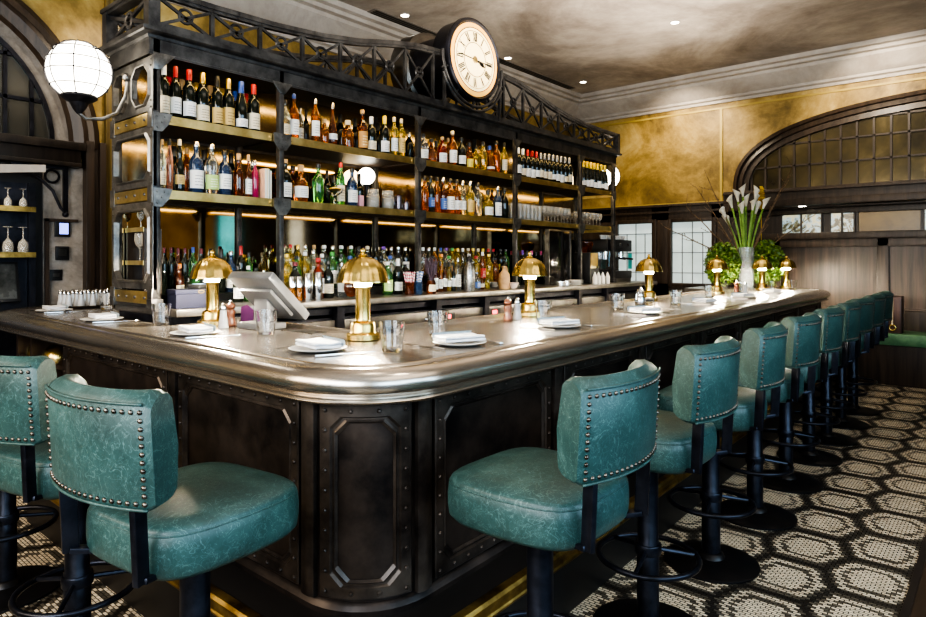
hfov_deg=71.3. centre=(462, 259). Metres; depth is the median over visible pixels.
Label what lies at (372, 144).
wine bottle
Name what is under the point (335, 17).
trim
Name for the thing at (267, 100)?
mirror
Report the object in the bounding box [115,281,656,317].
countertop
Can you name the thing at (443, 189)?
bottle
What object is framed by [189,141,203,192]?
bottle
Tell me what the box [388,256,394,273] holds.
bottle
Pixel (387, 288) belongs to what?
bottle
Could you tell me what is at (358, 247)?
slim bottle
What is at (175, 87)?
wine bottle
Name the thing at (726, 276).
potted plant
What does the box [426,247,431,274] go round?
slim bottle
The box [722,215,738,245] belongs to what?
calla lily
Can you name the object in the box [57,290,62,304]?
salt shaker
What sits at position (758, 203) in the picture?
calla lily
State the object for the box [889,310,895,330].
hook
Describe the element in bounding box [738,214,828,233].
trim
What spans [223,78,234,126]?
wine bottle
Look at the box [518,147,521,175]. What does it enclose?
wine bottle
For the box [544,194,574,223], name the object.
mirror
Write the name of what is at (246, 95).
wine bottle
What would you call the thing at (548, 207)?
wine glass
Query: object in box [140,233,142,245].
wine glass
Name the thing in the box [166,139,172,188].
slim bottle
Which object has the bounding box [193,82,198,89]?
wine bottle
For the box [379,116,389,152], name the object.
wine bottle
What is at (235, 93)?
wine bottle
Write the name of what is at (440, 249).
slim bottle
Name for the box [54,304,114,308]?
serving tray
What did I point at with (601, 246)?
espresso machine
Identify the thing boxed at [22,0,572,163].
wall
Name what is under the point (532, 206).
glass
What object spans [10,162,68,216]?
iron bracket
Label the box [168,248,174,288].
slim bottle
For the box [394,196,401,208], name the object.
tankard
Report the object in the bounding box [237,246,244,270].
wine bottle
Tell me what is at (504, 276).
bottle
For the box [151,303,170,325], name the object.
tumbler
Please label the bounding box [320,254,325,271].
bottle
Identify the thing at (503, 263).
bottle
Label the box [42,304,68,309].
napkin
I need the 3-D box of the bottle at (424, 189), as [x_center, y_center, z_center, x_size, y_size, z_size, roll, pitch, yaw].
[-0.312,-0.530,5.219,0.069,0.301,0.069,0,0,40]
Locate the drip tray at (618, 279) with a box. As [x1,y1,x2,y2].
[617,278,630,281]
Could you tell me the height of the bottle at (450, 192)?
0.310 m
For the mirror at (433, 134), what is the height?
0.405 m
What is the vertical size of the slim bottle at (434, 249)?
0.242 m
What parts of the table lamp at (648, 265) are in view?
lamp shade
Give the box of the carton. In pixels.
[358,195,363,205]
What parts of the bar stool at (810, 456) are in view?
post, seat, backrest, nailhead trim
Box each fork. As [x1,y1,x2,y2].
[405,343,444,349]
[518,326,554,329]
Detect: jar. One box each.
[367,189,378,206]
[382,190,393,208]
[403,272,414,294]
[415,272,422,294]
[426,280,435,293]
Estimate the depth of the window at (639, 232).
9.57 m
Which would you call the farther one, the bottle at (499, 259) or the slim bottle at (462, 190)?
the bottle at (499, 259)
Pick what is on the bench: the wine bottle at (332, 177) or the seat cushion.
the seat cushion
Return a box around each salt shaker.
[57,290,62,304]
[61,290,66,304]
[65,290,72,305]
[71,289,74,303]
[73,290,78,305]
[77,290,84,305]
[83,289,86,301]
[85,289,90,305]
[89,290,96,305]
[95,289,97,301]
[97,289,102,304]
[218,303,228,328]
[513,298,521,319]
[742,282,747,292]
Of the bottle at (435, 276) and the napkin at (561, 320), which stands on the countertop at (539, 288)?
the bottle at (435, 276)
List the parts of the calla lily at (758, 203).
stem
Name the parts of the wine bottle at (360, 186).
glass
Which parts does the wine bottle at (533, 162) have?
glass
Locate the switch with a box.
[55,246,68,259]
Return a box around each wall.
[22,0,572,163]
[575,72,925,207]
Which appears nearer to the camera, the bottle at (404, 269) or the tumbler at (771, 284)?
the bottle at (404, 269)
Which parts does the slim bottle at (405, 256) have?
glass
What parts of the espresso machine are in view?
teal panel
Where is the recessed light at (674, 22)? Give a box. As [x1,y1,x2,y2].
[670,20,679,24]
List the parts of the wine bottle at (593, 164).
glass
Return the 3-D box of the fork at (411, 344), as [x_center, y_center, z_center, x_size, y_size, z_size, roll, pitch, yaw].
[-0.138,0.320,2.385,0.200,0.005,0.024,0,0,43]
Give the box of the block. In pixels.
[888,296,903,333]
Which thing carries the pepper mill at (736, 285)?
on the bar counter at (371, 444)
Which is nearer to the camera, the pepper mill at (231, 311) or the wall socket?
the pepper mill at (231, 311)
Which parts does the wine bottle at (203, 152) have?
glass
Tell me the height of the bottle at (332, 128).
0.315 m
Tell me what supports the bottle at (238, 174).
on the shelving at (262, 226)
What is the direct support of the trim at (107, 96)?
attached to the wall at (80, 20)
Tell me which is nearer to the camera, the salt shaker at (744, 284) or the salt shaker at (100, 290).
the salt shaker at (100, 290)
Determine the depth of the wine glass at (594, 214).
7.26 m
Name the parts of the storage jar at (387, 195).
lid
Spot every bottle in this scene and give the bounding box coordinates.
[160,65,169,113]
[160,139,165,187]
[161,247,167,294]
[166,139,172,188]
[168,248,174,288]
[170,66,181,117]
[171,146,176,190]
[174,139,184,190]
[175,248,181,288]
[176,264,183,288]
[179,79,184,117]
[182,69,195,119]
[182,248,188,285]
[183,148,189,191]
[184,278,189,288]
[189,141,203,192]
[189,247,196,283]
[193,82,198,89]
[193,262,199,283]
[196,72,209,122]
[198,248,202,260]
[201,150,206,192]
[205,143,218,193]
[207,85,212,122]
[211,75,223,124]
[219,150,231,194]
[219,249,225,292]
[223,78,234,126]
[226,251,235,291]
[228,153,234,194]
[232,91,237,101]
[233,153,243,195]
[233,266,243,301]
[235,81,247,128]
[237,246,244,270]
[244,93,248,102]
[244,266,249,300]
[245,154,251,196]
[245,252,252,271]
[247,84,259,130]
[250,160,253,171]
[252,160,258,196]
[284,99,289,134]
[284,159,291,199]
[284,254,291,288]
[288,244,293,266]
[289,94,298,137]
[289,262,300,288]
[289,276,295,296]
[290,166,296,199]
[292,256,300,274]
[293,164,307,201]
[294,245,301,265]
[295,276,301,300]
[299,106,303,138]
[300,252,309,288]
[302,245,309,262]
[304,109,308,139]
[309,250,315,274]
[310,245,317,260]
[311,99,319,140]
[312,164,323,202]
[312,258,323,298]
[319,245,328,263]
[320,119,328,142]
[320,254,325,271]
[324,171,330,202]
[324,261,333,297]
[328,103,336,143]
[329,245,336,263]
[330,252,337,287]
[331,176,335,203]
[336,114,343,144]
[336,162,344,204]
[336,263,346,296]
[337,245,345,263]
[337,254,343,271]
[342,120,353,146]
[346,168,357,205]
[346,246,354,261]
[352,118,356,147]
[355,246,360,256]
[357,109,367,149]
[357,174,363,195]
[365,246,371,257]
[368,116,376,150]
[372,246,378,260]
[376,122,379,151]
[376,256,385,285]
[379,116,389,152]
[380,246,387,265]
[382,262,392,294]
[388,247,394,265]
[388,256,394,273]
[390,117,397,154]
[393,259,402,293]
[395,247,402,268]
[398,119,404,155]
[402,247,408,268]
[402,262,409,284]
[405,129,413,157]
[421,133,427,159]
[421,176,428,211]
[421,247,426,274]
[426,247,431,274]
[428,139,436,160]
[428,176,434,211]
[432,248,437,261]
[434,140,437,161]
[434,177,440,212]
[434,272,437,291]
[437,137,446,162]
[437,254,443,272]
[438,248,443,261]
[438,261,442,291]
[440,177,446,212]
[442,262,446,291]
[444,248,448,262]
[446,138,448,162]
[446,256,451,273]
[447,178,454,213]
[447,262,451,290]
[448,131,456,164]
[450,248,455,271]
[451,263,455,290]
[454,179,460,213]
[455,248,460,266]
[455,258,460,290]
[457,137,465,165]
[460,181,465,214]
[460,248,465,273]
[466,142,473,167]
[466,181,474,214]
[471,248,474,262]
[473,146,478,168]
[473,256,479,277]
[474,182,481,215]
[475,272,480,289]
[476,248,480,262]
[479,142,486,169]
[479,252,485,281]
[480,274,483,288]
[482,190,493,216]
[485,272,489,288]
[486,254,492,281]
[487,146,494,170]
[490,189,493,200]
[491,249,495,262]
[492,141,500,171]
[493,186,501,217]
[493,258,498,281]
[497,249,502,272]
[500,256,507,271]
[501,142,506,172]
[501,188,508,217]
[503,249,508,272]
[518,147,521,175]
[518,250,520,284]
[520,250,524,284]
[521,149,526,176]
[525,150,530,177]
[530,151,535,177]
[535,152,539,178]
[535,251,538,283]
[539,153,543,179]
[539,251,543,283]
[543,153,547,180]
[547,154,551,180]
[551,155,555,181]
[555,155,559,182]
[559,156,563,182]
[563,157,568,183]
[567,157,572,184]
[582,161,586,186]
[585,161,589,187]
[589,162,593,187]
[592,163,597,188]
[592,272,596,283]
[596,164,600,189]
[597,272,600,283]
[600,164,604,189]
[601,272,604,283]
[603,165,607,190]
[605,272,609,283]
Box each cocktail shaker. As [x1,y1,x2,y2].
[302,273,312,299]
[313,272,322,299]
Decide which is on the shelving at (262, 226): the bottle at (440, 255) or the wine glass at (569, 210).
the wine glass at (569, 210)
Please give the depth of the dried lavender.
4.92 m
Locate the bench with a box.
[846,311,925,388]
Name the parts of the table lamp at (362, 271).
lamp shade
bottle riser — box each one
[162,292,232,302]
[302,283,381,297]
[403,274,496,292]
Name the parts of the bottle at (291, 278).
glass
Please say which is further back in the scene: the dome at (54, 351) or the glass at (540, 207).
the glass at (540, 207)
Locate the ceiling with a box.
[338,0,925,93]
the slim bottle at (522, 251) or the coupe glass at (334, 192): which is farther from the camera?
the slim bottle at (522, 251)
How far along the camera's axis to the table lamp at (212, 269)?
3.16 m
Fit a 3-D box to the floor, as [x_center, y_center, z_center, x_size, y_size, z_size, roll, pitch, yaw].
[1.231,1.390,3.877,7.750,0.060,10.700,0,0,40]
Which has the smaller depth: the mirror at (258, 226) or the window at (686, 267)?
the mirror at (258, 226)
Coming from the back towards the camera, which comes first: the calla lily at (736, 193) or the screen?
the calla lily at (736, 193)
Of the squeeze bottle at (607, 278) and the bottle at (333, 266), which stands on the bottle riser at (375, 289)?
the bottle at (333, 266)
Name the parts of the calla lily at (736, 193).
stem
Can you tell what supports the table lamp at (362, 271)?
on the bar counter at (371, 444)
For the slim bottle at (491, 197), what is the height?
0.310 m
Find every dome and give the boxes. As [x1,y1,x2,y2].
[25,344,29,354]
[41,344,62,359]
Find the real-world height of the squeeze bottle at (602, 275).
0.130 m
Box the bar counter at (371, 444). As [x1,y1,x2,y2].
[0,286,835,616]
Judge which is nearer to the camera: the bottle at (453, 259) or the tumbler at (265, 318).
the tumbler at (265, 318)
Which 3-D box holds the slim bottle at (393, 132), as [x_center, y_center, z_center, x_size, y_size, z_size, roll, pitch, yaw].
[-0.530,-0.942,4.962,0.063,0.315,0.063,0,0,40]
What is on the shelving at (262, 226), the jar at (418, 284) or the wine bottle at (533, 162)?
the wine bottle at (533, 162)
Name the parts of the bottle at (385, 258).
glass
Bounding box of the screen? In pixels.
[0,262,20,302]
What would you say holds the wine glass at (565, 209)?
on the shelving at (262, 226)
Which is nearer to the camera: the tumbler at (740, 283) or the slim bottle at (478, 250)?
the slim bottle at (478, 250)
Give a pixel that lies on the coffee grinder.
(590, 261)
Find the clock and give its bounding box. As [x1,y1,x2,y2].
[390,17,502,120]
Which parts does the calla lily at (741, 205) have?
stem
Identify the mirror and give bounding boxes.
[122,62,234,107]
[122,138,234,191]
[122,203,234,289]
[242,151,372,204]
[242,210,372,273]
[244,88,369,139]
[378,118,471,156]
[378,171,471,209]
[378,219,471,274]
[477,225,539,284]
[479,185,539,205]
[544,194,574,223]
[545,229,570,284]
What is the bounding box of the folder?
[241,305,253,321]
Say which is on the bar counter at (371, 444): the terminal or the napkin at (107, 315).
the terminal
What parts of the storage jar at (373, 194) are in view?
lid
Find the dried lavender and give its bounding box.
[425,257,437,293]
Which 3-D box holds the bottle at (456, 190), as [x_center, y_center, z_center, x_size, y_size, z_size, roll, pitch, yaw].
[-0.054,-0.535,5.521,0.075,0.310,0.076,0,0,40]
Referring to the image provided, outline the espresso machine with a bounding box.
[576,239,632,281]
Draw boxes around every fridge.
[277,316,334,326]
[345,308,430,328]
[442,304,482,318]
[490,301,521,314]
[535,296,576,307]
[582,294,604,303]
[609,291,635,300]
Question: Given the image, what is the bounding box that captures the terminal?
[228,271,308,329]
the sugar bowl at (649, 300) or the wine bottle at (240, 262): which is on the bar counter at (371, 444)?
the sugar bowl at (649, 300)
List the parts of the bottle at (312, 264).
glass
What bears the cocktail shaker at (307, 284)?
on the countertop at (539, 288)
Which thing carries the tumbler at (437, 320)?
on the bar counter at (371, 444)
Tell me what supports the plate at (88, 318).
on the bar counter at (371, 444)
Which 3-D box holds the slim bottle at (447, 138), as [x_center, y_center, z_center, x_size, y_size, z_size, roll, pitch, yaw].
[-0.135,-0.942,5.812,0.062,0.315,0.062,0,0,40]
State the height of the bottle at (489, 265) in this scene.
0.259 m
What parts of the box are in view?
lid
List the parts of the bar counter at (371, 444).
panel frame, panel frame, panel frame, moulding, panel frame, panel frame, panel frame, panel frame, panel frame, panel frame, panel frame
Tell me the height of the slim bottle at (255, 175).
0.246 m
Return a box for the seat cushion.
[879,331,925,347]
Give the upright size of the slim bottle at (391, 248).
0.242 m
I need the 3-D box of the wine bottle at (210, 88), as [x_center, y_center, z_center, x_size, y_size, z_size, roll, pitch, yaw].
[-1.599,-0.942,4.077,0.076,0.316,0.076,0,0,40]
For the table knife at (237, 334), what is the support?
on the bar counter at (371, 444)
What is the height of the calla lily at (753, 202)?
0.821 m
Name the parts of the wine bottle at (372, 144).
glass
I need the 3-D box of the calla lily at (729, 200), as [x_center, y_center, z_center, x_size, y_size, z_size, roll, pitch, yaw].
[3.177,-0.335,7.524,0.207,0.864,0.074,0,0,-1]
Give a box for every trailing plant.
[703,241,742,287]
[753,239,784,286]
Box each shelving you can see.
[0,164,45,355]
[99,0,621,308]
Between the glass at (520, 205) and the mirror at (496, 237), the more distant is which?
the mirror at (496, 237)
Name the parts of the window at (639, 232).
pane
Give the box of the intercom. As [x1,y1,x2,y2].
[54,222,69,236]
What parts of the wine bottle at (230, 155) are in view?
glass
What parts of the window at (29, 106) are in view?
pane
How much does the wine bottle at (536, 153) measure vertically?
0.298 m
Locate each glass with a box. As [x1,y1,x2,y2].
[2,227,13,251]
[4,188,11,205]
[17,227,28,251]
[19,189,27,205]
[134,233,142,260]
[137,212,144,226]
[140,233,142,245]
[509,203,511,217]
[519,204,522,218]
[523,204,526,219]
[527,204,530,219]
[530,205,534,219]
[534,205,538,220]
[538,206,541,220]
[542,206,546,220]
[546,206,550,220]
[549,207,553,215]
[553,207,557,221]
[556,207,560,216]
[560,208,563,222]
[563,208,567,222]
[566,208,570,222]
[573,211,577,218]
[592,213,595,224]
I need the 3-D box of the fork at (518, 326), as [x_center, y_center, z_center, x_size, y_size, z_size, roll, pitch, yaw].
[0.345,0.320,3.022,0.200,0.005,0.024,0,0,40]
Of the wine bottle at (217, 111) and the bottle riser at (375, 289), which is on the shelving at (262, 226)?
the wine bottle at (217, 111)
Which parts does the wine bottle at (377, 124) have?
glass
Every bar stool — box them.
[0,355,133,616]
[0,491,62,612]
[44,374,298,616]
[448,359,660,616]
[593,336,741,616]
[657,321,787,583]
[720,312,821,530]
[763,305,844,493]
[776,300,861,466]
[796,297,874,446]
[815,293,884,429]
[832,291,893,415]
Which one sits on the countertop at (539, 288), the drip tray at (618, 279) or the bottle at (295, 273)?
the bottle at (295, 273)
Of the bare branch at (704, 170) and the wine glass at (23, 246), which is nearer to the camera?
the wine glass at (23, 246)
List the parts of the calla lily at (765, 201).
stem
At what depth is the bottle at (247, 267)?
4.05 m
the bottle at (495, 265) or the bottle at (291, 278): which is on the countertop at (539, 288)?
the bottle at (291, 278)
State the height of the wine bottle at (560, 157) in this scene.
0.309 m
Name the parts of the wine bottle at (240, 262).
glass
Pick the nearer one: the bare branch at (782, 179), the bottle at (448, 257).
the bottle at (448, 257)
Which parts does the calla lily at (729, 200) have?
stem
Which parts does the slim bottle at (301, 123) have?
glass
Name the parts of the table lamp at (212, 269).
lamp shade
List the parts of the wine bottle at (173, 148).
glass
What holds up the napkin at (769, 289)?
on the plate
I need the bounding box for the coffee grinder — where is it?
[573,241,600,283]
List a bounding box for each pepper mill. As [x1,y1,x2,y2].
[226,300,235,326]
[503,297,512,320]
[734,280,738,291]
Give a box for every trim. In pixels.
[0,133,85,168]
[0,162,41,305]
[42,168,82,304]
[44,218,77,304]
[82,141,105,289]
[104,0,141,289]
[167,0,580,125]
[575,76,925,208]
[576,29,925,123]
[582,201,723,215]
[582,204,737,295]
[722,179,925,212]
[736,203,925,240]
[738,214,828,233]
[738,237,925,311]
[900,534,925,616]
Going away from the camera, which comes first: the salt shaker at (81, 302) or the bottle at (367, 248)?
the salt shaker at (81, 302)
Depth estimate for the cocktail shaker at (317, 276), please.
4.20 m
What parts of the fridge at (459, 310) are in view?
display panel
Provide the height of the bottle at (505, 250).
0.242 m
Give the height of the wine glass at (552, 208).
0.166 m
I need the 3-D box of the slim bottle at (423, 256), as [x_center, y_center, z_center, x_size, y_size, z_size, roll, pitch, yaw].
[-0.346,0.011,5.580,0.062,0.242,0.062,0,0,40]
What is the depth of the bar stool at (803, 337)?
3.30 m
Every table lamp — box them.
[189,250,232,325]
[336,248,388,340]
[511,252,547,316]
[635,254,662,300]
[705,255,728,293]
[751,256,772,290]
[778,256,796,288]
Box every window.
[0,0,99,148]
[615,219,656,285]
[668,217,715,286]
[733,89,925,190]
[780,214,822,232]
[829,212,855,231]
[856,210,922,230]
[923,210,925,229]
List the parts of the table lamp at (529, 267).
lamp shade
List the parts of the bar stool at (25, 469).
nailhead trim, backrest, seat, post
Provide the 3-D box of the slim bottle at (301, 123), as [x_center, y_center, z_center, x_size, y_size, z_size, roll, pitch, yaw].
[-1.161,-0.942,4.607,0.045,0.315,0.045,0,0,40]
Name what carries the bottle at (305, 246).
on the bottle riser at (375, 289)
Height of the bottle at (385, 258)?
0.242 m
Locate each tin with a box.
[556,281,564,285]
[565,281,570,285]
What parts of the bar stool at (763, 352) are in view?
post, seat, backrest, nailhead trim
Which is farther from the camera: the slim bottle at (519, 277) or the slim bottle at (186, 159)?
the slim bottle at (519, 277)
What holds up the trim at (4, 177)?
attached to the wall at (80, 20)
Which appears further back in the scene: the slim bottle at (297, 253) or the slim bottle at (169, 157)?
the slim bottle at (297, 253)
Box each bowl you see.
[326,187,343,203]
[510,282,517,288]
[645,297,654,303]
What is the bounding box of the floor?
[0,381,925,616]
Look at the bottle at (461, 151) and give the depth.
5.54 m
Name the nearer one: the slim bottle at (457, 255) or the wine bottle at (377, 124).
the wine bottle at (377, 124)
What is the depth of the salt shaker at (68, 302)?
4.31 m
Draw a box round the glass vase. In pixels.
[737,247,753,287]
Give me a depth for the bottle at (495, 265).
6.08 m
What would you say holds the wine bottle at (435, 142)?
on the shelving at (262, 226)
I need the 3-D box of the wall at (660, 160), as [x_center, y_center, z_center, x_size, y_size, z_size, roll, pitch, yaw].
[4.682,-0.580,7.932,7.850,3.880,0.150,0,0,40]
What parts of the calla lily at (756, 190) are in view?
stem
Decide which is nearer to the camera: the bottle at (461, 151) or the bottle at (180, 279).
the bottle at (180, 279)
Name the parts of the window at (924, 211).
frame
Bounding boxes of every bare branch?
[658,221,721,253]
[686,194,735,256]
[691,184,732,245]
[699,170,737,251]
[753,179,788,246]
[754,157,792,249]
[761,212,817,254]
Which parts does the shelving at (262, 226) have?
post, plate, plate, plate, panel, post, shelf, shelf, post, post, shelf, shelf, cornice, post, post, shelf, shelf, post, post, shelf, shelf, post, shelf, shelf, post, post, plate, plate, panel, post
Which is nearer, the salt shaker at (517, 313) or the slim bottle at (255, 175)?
the salt shaker at (517, 313)
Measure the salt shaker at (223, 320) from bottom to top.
0.117 m
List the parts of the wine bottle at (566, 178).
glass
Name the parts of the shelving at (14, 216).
raked rail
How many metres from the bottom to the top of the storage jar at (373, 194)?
0.150 m
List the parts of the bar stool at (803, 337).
post, seat, backrest, nailhead trim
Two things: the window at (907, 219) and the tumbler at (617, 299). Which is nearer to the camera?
the tumbler at (617, 299)
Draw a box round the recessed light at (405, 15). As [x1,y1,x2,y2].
[400,13,409,17]
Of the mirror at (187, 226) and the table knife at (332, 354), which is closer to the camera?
the table knife at (332, 354)
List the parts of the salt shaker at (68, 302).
glass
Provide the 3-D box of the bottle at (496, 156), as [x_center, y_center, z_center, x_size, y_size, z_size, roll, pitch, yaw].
[0.307,-0.941,5.946,0.080,0.314,0.080,0,0,40]
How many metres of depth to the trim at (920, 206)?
7.77 m
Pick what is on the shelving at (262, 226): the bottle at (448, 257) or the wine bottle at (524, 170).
the wine bottle at (524, 170)
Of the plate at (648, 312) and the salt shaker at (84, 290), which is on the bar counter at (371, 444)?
the plate at (648, 312)
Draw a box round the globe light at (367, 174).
[358,168,374,205]
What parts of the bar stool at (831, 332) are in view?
post, seat, backrest, nailhead trim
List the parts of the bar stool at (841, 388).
post, seat, backrest, nailhead trim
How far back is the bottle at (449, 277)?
5.34 m
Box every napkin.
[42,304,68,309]
[88,311,118,318]
[178,322,215,332]
[295,335,344,348]
[432,330,485,342]
[537,316,579,324]
[627,305,660,311]
[692,297,718,301]
[731,292,753,295]
[762,288,781,291]
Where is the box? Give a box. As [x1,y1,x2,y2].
[166,289,205,308]
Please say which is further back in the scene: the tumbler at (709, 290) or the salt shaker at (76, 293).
the tumbler at (709, 290)
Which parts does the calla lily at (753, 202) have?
stem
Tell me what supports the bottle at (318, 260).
on the countertop at (539, 288)
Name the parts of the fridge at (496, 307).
display panel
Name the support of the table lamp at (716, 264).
on the bar counter at (371, 444)
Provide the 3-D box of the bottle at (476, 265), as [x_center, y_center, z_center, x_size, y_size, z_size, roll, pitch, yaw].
[0.119,0.083,5.895,0.080,0.240,0.080,0,0,40]
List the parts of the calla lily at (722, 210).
stem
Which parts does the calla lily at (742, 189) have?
stem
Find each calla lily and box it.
[719,206,738,247]
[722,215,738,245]
[726,194,741,246]
[733,189,742,246]
[738,200,744,246]
[739,183,745,246]
[744,193,749,246]
[747,197,757,246]
[749,185,759,246]
[750,201,760,246]
[751,197,770,246]
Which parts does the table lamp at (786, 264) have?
lamp shade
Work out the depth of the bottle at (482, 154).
5.76 m
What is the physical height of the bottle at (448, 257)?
0.238 m
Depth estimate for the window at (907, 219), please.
7.53 m
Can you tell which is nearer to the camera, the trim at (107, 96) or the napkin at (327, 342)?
the napkin at (327, 342)
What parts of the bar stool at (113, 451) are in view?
nailhead trim, backrest, seat, post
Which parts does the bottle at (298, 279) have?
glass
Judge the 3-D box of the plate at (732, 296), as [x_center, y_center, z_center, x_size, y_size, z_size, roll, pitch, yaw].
[2.409,0.317,5.538,0.206,0.014,0.206,0,0,40]
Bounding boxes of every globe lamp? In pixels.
[43,39,129,120]
[606,167,619,185]
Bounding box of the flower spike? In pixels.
[758,186,764,239]
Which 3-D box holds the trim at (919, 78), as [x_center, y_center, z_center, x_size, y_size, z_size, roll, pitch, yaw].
[4.645,-1.440,7.849,7.500,1.290,0.025,0,0,40]
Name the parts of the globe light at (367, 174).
globe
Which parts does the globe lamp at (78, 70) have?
globe, arm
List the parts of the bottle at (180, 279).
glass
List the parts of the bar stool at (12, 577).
post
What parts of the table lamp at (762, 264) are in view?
lamp shade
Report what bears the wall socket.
attached to the wall at (80, 20)
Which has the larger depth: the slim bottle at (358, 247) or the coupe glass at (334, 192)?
the slim bottle at (358, 247)
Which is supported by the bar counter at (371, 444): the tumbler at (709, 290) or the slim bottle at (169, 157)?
the tumbler at (709, 290)
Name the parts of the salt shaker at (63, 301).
glass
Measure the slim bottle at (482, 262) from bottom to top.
0.277 m
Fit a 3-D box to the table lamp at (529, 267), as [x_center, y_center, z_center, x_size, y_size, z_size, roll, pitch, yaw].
[0.388,0.138,3.744,0.214,0.372,0.214,0,0,40]
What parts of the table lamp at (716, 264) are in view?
lamp shade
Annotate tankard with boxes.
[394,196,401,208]
[402,202,409,209]
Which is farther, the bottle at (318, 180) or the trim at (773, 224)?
the trim at (773, 224)
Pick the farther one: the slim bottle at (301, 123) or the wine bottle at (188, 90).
the slim bottle at (301, 123)
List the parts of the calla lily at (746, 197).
stem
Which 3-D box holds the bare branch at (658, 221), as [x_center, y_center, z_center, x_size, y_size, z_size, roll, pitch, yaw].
[2.756,-0.187,7.516,0.995,0.538,0.125,0,0,-3]
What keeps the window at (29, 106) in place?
in the wall at (80, 20)
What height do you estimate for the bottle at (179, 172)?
0.310 m
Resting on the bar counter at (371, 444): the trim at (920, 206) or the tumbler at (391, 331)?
the tumbler at (391, 331)
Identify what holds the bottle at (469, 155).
on the shelving at (262, 226)
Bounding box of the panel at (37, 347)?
[16,335,62,377]
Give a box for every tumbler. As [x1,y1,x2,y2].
[99,293,113,309]
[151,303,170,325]
[255,309,276,334]
[379,320,404,352]
[427,311,448,336]
[534,300,551,319]
[610,293,624,309]
[669,290,681,304]
[704,285,714,297]
[739,282,746,291]
[767,281,776,288]
[788,280,796,289]
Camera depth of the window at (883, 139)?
7.80 m
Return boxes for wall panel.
[754,246,925,308]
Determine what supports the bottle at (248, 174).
on the shelving at (262, 226)
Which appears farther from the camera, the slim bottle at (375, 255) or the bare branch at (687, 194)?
the bare branch at (687, 194)
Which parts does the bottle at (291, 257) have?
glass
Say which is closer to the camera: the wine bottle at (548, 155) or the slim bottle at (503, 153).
the slim bottle at (503, 153)
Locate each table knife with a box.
[44,311,83,312]
[92,320,139,322]
[185,334,241,338]
[314,351,375,356]
[486,339,502,343]
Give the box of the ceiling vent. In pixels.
[367,9,574,89]
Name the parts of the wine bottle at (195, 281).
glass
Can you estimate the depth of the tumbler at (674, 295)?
4.62 m
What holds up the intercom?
attached to the wall at (80, 20)
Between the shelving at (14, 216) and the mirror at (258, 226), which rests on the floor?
the shelving at (14, 216)
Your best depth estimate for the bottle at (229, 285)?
4.16 m
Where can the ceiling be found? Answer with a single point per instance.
(605, 44)
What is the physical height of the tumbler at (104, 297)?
0.106 m
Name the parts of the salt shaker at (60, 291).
glass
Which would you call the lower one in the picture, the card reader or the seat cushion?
the seat cushion
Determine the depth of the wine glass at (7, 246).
4.33 m
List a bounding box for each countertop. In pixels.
[12,286,818,363]
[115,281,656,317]
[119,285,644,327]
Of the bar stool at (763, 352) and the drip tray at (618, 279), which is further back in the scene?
the drip tray at (618, 279)
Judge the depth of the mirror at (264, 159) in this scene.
4.79 m
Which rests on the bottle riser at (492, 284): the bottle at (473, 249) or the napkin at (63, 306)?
the bottle at (473, 249)
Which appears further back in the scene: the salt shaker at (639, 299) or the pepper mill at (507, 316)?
the salt shaker at (639, 299)
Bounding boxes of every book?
[252,168,266,197]
[267,168,268,197]
[269,170,271,198]
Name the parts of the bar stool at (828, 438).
post, backrest, nailhead trim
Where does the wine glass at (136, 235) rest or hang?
on the glass rack
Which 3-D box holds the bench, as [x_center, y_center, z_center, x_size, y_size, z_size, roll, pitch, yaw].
[5.766,0.970,6.405,3.720,0.780,0.590,0,0,40]
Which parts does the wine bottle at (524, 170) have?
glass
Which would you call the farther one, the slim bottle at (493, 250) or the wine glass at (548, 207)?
the wine glass at (548, 207)
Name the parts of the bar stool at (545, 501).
seat, post, backrest, nailhead trim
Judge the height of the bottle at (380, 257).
0.234 m
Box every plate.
[35,308,71,311]
[80,317,123,321]
[170,329,220,335]
[288,345,346,352]
[433,340,485,346]
[538,323,580,327]
[628,311,661,313]
[692,301,720,303]
[732,296,756,297]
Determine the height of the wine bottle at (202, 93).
0.316 m
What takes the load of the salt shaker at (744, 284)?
on the bar counter at (371, 444)
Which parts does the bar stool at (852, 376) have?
post, backrest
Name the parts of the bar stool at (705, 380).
post, seat, backrest, nailhead trim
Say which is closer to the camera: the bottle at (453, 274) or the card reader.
the card reader
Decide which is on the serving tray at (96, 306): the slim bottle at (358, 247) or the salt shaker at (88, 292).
the salt shaker at (88, 292)
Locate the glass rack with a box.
[125,227,161,298]
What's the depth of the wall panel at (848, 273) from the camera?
7.75 m
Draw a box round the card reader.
[188,283,205,288]
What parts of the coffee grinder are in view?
brass panel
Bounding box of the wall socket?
[50,270,61,280]
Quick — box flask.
[344,283,354,296]

